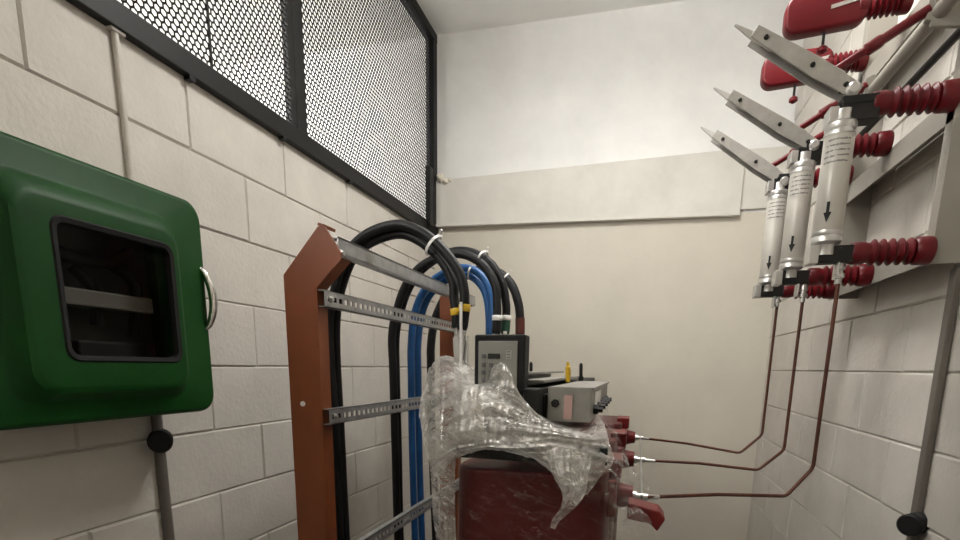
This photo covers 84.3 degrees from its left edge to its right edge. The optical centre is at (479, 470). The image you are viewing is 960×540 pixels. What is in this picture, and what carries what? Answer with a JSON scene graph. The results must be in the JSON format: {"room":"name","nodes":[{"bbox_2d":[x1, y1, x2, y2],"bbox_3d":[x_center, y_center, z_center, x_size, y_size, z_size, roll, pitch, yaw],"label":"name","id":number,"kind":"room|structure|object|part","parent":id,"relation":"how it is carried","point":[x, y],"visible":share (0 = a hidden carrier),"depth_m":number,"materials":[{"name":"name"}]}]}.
{"room":"electrical room","nodes":[
{"label":"electrical room","id":0,"kind":"room"},
{"bbox_2d":[0,0,435,539],"bbox_3d":[-0.954,0.108,1.504,0.141,2.385,4.260,4,12,16],"label":"wall","id":1,"kind":"structure","parent":0,"point":[257,200],"depth_m":1.61,"materials":[{"name":"white brick"}]},
{"bbox_2d":[0,131,217,430],"bbox_3d":[-0.848,-0.370,1.130,0.202,0.518,0.588,4,12,16],"label":"upper cabinet","id":2,"kind":"object","parent":1,"relation":"attached to","point":[98,266],"visible":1,"depth_m":1.12,"materials":[{"name":"green plastic"}]},
{"bbox_3d":[-0.845,-0.470,1.144,0.038,0.064,0.223,4,12,16],"label":"lever","id":3,"kind":"part","parent":2,"relation":"part of","materials":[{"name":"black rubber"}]},
{"bbox_3d":[-0.928,-0.375,1.149,0.002,0.428,0.490,4,12,16],"label":"plate","id":4,"kind":"part","parent":2,"relation":"part of","materials":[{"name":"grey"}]},
{"bbox_3d":[-0.704,-0.443,1.364,0.051,0.163,0.021,-4,12,-23],"label":"handle","id":5,"kind":"part","parent":2,"relation":"part of","materials":[{"name":"silver metal"}]},
{"bbox_2d":[105,25,174,539],"bbox_3d":[-0.864,0.049,1.456,0.060,2.322,0.080,-5,13,-28],"label":"conduit","id":6,"kind":"object","parent":1,"relation":"attached to","point":[160,440],"visible":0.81,"depth_m":1.39,"materials":[{"name":"grey metal"}]},
{"bbox_3d":[-0.860,-0.082,1.426,0.060,0.060,0.071,-5,13,-28],"label":"knob","id":7,"kind":"part","parent":6,"relation":"part of","materials":[{"name":"black rubber"}]},
{"bbox_2d":[66,0,437,235],"bbox_3d":[-0.848,-1.581,1.192,0.075,1.098,4.143,4,12,16],"label":"mesh screen","id":8,"kind":"object","parent":1,"relation":"on","point":[292,130],"visible":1,"depth_m":2.09,"materials":[{"name":"black metal"}]},
{"bbox_3d":[-0.866,-1.589,1.174,0.004,0.997,1.374,4,12,16],"label":"panel","id":9,"kind":"part","parent":8,"relation":"part of","materials":[{"name":"black metal"}]},
{"bbox_3d":[-0.663,-1.719,1.846,0.048,0.995,0.060,4,12,16],"label":"frame post","id":10,"kind":"part","parent":8,"relation":"part of","materials":[{"name":"black metal"}]},
{"bbox_3d":[-0.475,-1.841,2.483,0.004,0.997,1.313,4,12,16],"label":"panel","id":11,"kind":"part","parent":8,"relation":"part of","materials":[{"name":"black metal"}]},
{"bbox_3d":[-0.851,-2.098,1.093,0.053,0.045,4.143,4,12,16],"label":"rail","id":12,"kind":"part","parent":8,"relation":"part of","materials":[{"name":"black metal"}]},
{"bbox_3d":[-0.284,-1.963,3.117,0.048,0.995,0.058,4,12,16],"label":"frame post","id":13,"kind":"part","parent":8,"relation":"part of","materials":[{"name":"black metal"}]},
{"bbox_2d":[117,0,682,66],"bbox_3d":[-0.543,-2.291,1.419,3.880,0.465,5.600,4,12,16],"label":"ceiling","id":14,"kind":"structure","parent":0,"point":[445,16],"depth_m":2.89,"materials":[{"name":"paint"}]},
{"bbox_2d":[213,0,803,539],"bbox_3d":[-0.020,-0.874,3.411,3.862,3.600,0.148,2,11,6],"label":"wall","id":15,"kind":"structure","parent":0,"point":[664,312],"depth_m":3.15,"materials":[{"name":"beige paint"}]},
{"bbox_2d":[436,173,451,183],"bbox_3d":[-0.213,-1.739,3.154,0.092,0.062,0.058,4,12,16],"label":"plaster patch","id":16,"kind":"object","parent":15,"relation":"attached to","point":[440,177],"visible":1,"depth_m":3.14,"materials":[{"name":"white paint"}]},
{"bbox_2d":[436,146,790,227],"bbox_3d":[0.727,-1.645,3.088,2.026,0.403,0.063,2,11,6],"label":"beam","id":17,"kind":"structure","parent":15,"relation":"attached to","point":[705,184],"depth_m":3.07,"materials":[{"name":"paint"}]},
{"bbox_2d":[747,0,959,539],"bbox_3d":[1.145,-0.394,0.965,0.141,3.630,4.605,4,12,16],"label":"wall","id":18,"kind":"structure","parent":0,"point":[862,480],"depth_m":1.74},
{"bbox_2d":[701,0,959,307],"bbox_3d":[0.992,-1.052,1.581,0.579,1.020,0.920,4,12,16],"label":"switch","id":19,"kind":"object","parent":18,"relation":"attached to","point":[887,45],"visible":0.8,"depth_m":1.47,"materials":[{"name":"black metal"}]},
{"bbox_2d":[641,296,780,453],"bbox_3d":[0.909,-0.398,2.177,0.527,0.615,0.050,12,15,44],"label":"rod","id":20,"kind":"object","parent":19,"relation":"attached to","point":[778,300],"visible":0.84,"depth_m":2.04,"materials":[{"name":"brown metal"}]},
{"bbox_2d":[645,284,807,470],"bbox_3d":[0.799,-0.305,1.773,0.471,0.608,0.026,3,11,12],"label":"rod","id":21,"kind":"object","parent":19,"relation":"attached to","point":[803,288],"visible":0.92,"depth_m":1.74,"materials":[{"name":"brown metal"}]},
{"bbox_3d":[0.976,-1.119,1.923,0.273,0.208,0.004,4,12,16],"label":"knife blade","id":22,"kind":"part","parent":19,"relation":"part of","materials":[{"name":"silver metal"}]},
{"bbox_2d":[648,262,845,499],"bbox_3d":[0.662,-0.223,1.354,0.518,0.621,0.042,-2,11,-11],"label":"rod","id":23,"kind":"object","parent":19,"relation":"attached to","point":[838,281],"visible":0.91,"depth_m":1.39,"materials":[{"name":"brown metal"}]},
{"bbox_3d":[0.965,-1.112,1.887,0.273,0.208,0.004,4,12,16],"label":"knife blade","id":24,"kind":"part","parent":19,"relation":"part of","materials":[{"name":"grey metal"}]},
{"bbox_3d":[0.897,-1.061,1.634,0.273,0.197,0.004,4,12,16],"label":"knife blade","id":25,"kind":"part","parent":19,"relation":"part of","materials":[{"name":"grey metal"}]},
{"bbox_3d":[0.886,-1.054,1.598,0.273,0.197,0.004,4,12,16],"label":"knife blade","id":26,"kind":"part","parent":19,"relation":"part of","materials":[{"name":"grey metal"}]},
{"bbox_2d":[758,181,787,290],"bbox_3d":[1.064,-0.843,1.923,0.068,0.369,0.068,4,12,16],"label":"fuse","id":27,"kind":"object","parent":19,"relation":"attached to","point":[777,198],"visible":0.78,"depth_m":1.90,"materials":[{"name":"ceramic"}]},
{"bbox_3d":[1.087,-0.631,1.963,0.006,0.050,0.036,4,12,16],"label":"terminal plate","id":28,"kind":"part","parent":19,"relation":"part of","materials":[{"name":"silver metal"}]},
{"bbox_3d":[0.790,-0.986,1.303,0.255,0.185,0.004,4,12,16],"label":"knife blade","id":29,"kind":"part","parent":19,"relation":"part of","materials":[{"name":"grey metal"}]},
{"bbox_3d":[1.002,-0.576,1.676,0.006,0.050,0.036,4,12,16],"label":"terminal plate","id":30,"kind":"part","parent":19,"relation":"part of","materials":[{"name":"silver metal"}]},
{"bbox_2d":[779,151,815,277],"bbox_3d":[0.979,-0.783,1.636,0.068,0.359,0.068,4,12,16],"label":"fuse","id":31,"kind":"object","parent":19,"relation":"attached to","point":[801,179],"visible":0.94,"depth_m":1.61,"materials":[{"name":"ceramic"}]},
{"bbox_3d":[1.112,-1.125,1.861,0.202,0.128,0.028,4,12,16],"label":"drive rod","id":32,"kind":"part","parent":19,"relation":"part of","materials":[{"name":"metal"}]},
{"bbox_3d":[0.780,-0.979,1.267,0.255,0.185,0.004,4,12,16],"label":"knife blade","id":33,"kind":"part","parent":19,"relation":"part of","materials":[{"name":"grey metal"}]},
{"bbox_3d":[1.030,-1.070,1.572,0.195,0.127,0.028,4,12,16],"label":"drive rod","id":34,"kind":"part","parent":19,"relation":"part of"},
{"bbox_2d":[810,107,857,254],"bbox_3d":[0.871,-0.704,1.307,0.068,0.329,0.068,4,12,16],"label":"fuse","id":35,"kind":"object","parent":19,"relation":"attached to","point":[839,135],"visible":0.94,"depth_m":1.28,"materials":[{"name":"ceramic"}]},
{"bbox_3d":[0.902,-0.511,1.341,0.006,0.050,0.036,4,12,16],"label":"terminal plate","id":36,"kind":"part","parent":19,"relation":"part of","materials":[{"name":"silver metal"}]},
{"bbox_3d":[1.041,-1.325,1.496,0.085,0.024,0.004,4,12,16],"label":"contact plate","id":37,"kind":"part","parent":19,"relation":"part of","materials":[{"name":"silver metal"}]},
{"bbox_3d":[1.133,-1.109,1.534,0.040,0.064,0.016,4,12,16],"label":"shaft lever","id":38,"kind":"part","parent":19,"relation":"part of","materials":[{"name":"grey metal"}]},
{"bbox_3d":[1.223,-0.595,1.594,0.078,0.060,0.693,4,12,16],"label":"frame rail","id":39,"kind":"part","parent":19,"relation":"part of","materials":[{"name":"grey metal"}]},
{"bbox_3d":[0.925,-0.999,1.240,0.205,0.131,0.028,4,12,16],"label":"drive rod","id":40,"kind":"part","parent":19,"relation":"part of","materials":[{"name":"metal"}]},
{"bbox_3d":[1.232,-1.240,1.467,0.078,0.060,0.693,4,12,16],"label":"frame rail","id":41,"kind":"part","parent":19,"relation":"part of","materials":[{"name":"grey metal"}]},
{"bbox_3d":[1.227,-0.902,1.533,0.078,0.060,0.693,4,12,16],"label":"frame rail","id":42,"kind":"part","parent":19,"relation":"part of","materials":[{"name":"grey metal"}]},
{"bbox_3d":[1.179,-1.056,1.488,0.019,0.019,0.850,4,12,16],"label":"interlock rod","id":43,"kind":"part","parent":19,"relation":"part of","materials":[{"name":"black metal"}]},
{"bbox_3d":[1.033,-1.045,1.199,0.040,0.064,0.016,4,12,16],"label":"shaft lever","id":44,"kind":"part","parent":19,"relation":"part of","materials":[{"name":"grey metal"}]},
{"bbox_2d":[896,268,959,539],"bbox_3d":[1.136,0.370,1.433,0.082,1.750,0.062,-5,13,-28],"label":"conduit","id":45,"kind":"object","parent":18,"relation":"attached to","point":[913,524],"visible":0.98,"depth_m":1.34,"materials":[{"name":"grey metal"}]},
{"bbox_3d":[1.129,0.138,1.379,0.057,0.058,0.058,-5,13,-28],"label":"knob","id":46,"kind":"part","parent":45,"relation":"part of","materials":[{"name":"black plastic"}]},
{"bbox_3d":[-0.589,1.259,2.115,3.880,0.100,5.600,4,12,16],"label":"floor","id":47,"kind":"structure","parent":0,"visible":0},
{"bbox_2d":[283,223,474,539],"bbox_3d":[-0.257,0.257,1.979,0.163,1.933,1.138,4,12,16],"label":"support frame","id":48,"kind":"object","parent":47,"relation":"on","point":[307,281],"visible":0.73,"depth_m":1.37,"materials":[{"name":"orange paint"}]},
{"bbox_3d":[-0.409,0.355,1.467,0.163,1.933,0.050,4,12,16],"label":"post","id":49,"kind":"part","parent":48,"relation":"part of","materials":[{"name":"orange paint"}]},
{"bbox_3d":[-0.229,-0.524,1.822,0.020,0.040,1.125,4,12,16],"label":"rail","id":50,"kind":"part","parent":48,"relation":"part of","materials":[{"name":"metal"}]},
{"bbox_3d":[-0.232,-0.239,1.877,0.020,0.040,1.125,4,12,16],"label":"rail","id":51,"kind":"part","parent":48,"relation":"part of","materials":[{"name":"metal"}]},
{"bbox_3d":[-0.189,-0.639,1.789,0.024,0.039,1.122,4,12,16],"label":"rail","id":52,"kind":"part","parent":48,"relation":"part of","materials":[{"name":"metal"}]},
{"bbox_3d":[-0.237,0.148,1.954,0.020,0.040,1.125,4,12,16],"label":"rail","id":53,"kind":"part","parent":48,"relation":"part of","materials":[{"name":"metal"}]},
{"bbox_2d":[414,272,488,539],"bbox_3d":[-0.120,0.171,2.286,0.335,1.960,0.029,4,12,16],"label":"power cable","id":54,"kind":"object","parent":48,"relation":"attached to","point":[425,303],"visible":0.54,"depth_m":2.21,"materials":[{"name":"blue plastic"}]},
{"bbox_3d":[-0.110,0.171,2.498,0.150,1.900,0.045,4,12,16],"label":"post","id":55,"kind":"part","parent":48,"relation":"part of","materials":[{"name":"orange paint"}]},
{"bbox_2d":[454,302,664,539],"bbox_3d":[0.326,0.216,2.008,0.606,1.511,1.610,4,12,16],"label":"transformer","id":56,"kind":"object","parent":47,"relation":"on","point":[503,495],"visible":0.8,"depth_m":1.22,"materials":[{"name":"red metal"}]},
{"bbox_2d":[334,230,459,539],"bbox_3d":[-0.242,0.315,1.587,0.392,1.944,0.030,4,12,16],"label":"power cable","id":57,"kind":"object","parent":56,"relation":"attached to","point":[398,234],"visible":0.67,"depth_m":1.45,"materials":[{"name":"black plastic"}]},
{"bbox_2d":[327,219,470,539],"bbox_3d":[-0.239,0.311,1.564,0.428,1.962,0.031,4,12,16],"label":"power cable","id":58,"kind":"object","parent":56,"relation":"attached to","point":[370,232],"visible":0.8,"depth_m":1.39,"materials":[{"name":"black plastic"}]},
{"bbox_2d":[425,229,442,255],"bbox_3d":[-0.120,-0.587,1.366,0.046,0.059,0.052,-2,11,-14],"label":"cable tie","id":59,"kind":"object","parent":58,"relation":"attached to","point":[440,236],"visible":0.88,"depth_m":1.35,"materials":[{"name":"white plastic"}]},
{"bbox_2d":[388,249,501,539],"bbox_3d":[-0.147,0.181,2.116,0.451,2.006,0.037,4,12,16],"label":"power cable","id":60,"kind":"object","parent":56,"relation":"attached to","point":[427,262],"visible":0.83,"depth_m":2.02,"materials":[{"name":"black plastic"}]},
{"bbox_2d":[407,264,492,539],"bbox_3d":[-0.126,0.167,2.256,0.376,1.981,0.029,4,12,16],"label":"power cable","id":61,"kind":"object","parent":56,"relation":"attached to","point":[477,272],"visible":0.62,"depth_m":2.18,"materials":[{"name":"blue plastic"}]},
{"bbox_2d":[467,263,474,279],"bbox_3d":[-0.032,-0.781,2.061,0.028,0.069,0.070,4,12,16],"label":"cable tie","id":62,"kind":"object","parent":61,"relation":"attached to","point":[473,264],"visible":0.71,"depth_m":2.04,"materials":[{"name":"white plastic"}]},
{"bbox_2d":[396,246,510,539],"bbox_3d":[-0.127,0.163,2.159,0.481,2.024,0.037,4,12,16],"label":"power cable","id":63,"kind":"object","parent":56,"relation":"attached to","point":[506,317],"visible":0.52,"depth_m":1.95,"materials":[{"name":"black plastic"}]},
{"bbox_2d":[477,247,488,258],"bbox_3d":[0.015,-0.776,1.910,0.039,0.055,0.090,4,12,16],"label":"cable tie","id":64,"kind":"object","parent":63,"relation":"attached to","point":[486,250],"visible":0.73,"depth_m":1.88,"materials":[{"name":"white plastic"}]},
{"bbox_3d":[-0.049,-0.343,1.360,0.008,0.174,0.008,10,14,38],"label":"earthing rod","id":65,"kind":"part","parent":56,"relation":"part of","materials":[{"name":"white plastic"}]},
{"bbox_2d":[427,266,524,539],"bbox_3d":[-0.035,0.077,2.572,0.470,2.037,0.043,4,12,16],"label":"power cable","id":66,"kind":"object","parent":56,"relation":"attached to","point":[512,286],"visible":0.52,"depth_m":2.46,"materials":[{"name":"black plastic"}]},
{"bbox_2d":[475,334,529,435],"bbox_3d":[0.049,-0.193,1.196,0.114,0.220,0.068,4,12,16],"label":"control panel","id":67,"kind":"object","parent":56,"relation":"attached to","point":[511,350],"visible":0.65,"depth_m":1.16,"materials":[{"name":"black plastic"}]},
{"bbox_3d":[0.039,-0.235,1.162,0.088,0.098,0.005,4,12,16],"label":"plate","id":68,"kind":"part","parent":67,"relation":"part of","materials":[{"name":"grey metal"}]},
{"bbox_2d":[420,355,649,539],"bbox_3d":[0.292,-0.055,1.432,0.944,0.497,0.618,-5,13,-27],"label":"plastic wrap","id":69,"kind":"object","parent":56,"relation":"on","point":[567,442],"visible":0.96,"depth_m":1.12,"materials":[{"name":"clear plastic"}]},
{"bbox_3d":[0.178,-0.282,1.665,0.055,0.060,0.860,4,12,16],"label":"clamp plate","id":70,"kind":"part","parent":56,"relation":"part of","materials":[{"name":"grey metal"}]},
{"bbox_3d":[0.242,-0.260,1.639,0.057,0.060,0.880,4,12,16],"label":"clamp plate","id":71,"kind":"part","parent":56,"relation":"part of","materials":[{"name":"grey metal"}]},
{"bbox_3d":[0.323,0.049,1.367,0.060,0.090,0.200,4,12,16],"label":"tap plate","id":72,"kind":"part","parent":56,"relation":"part of","materials":[{"name":"red plastic"}]},
{"bbox_3d":[0.481,-0.053,1.894,0.060,0.090,0.200,4,12,16],"label":"tap plate","id":73,"kind":"part","parent":56,"relation":"part of","materials":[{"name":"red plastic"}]}
]}

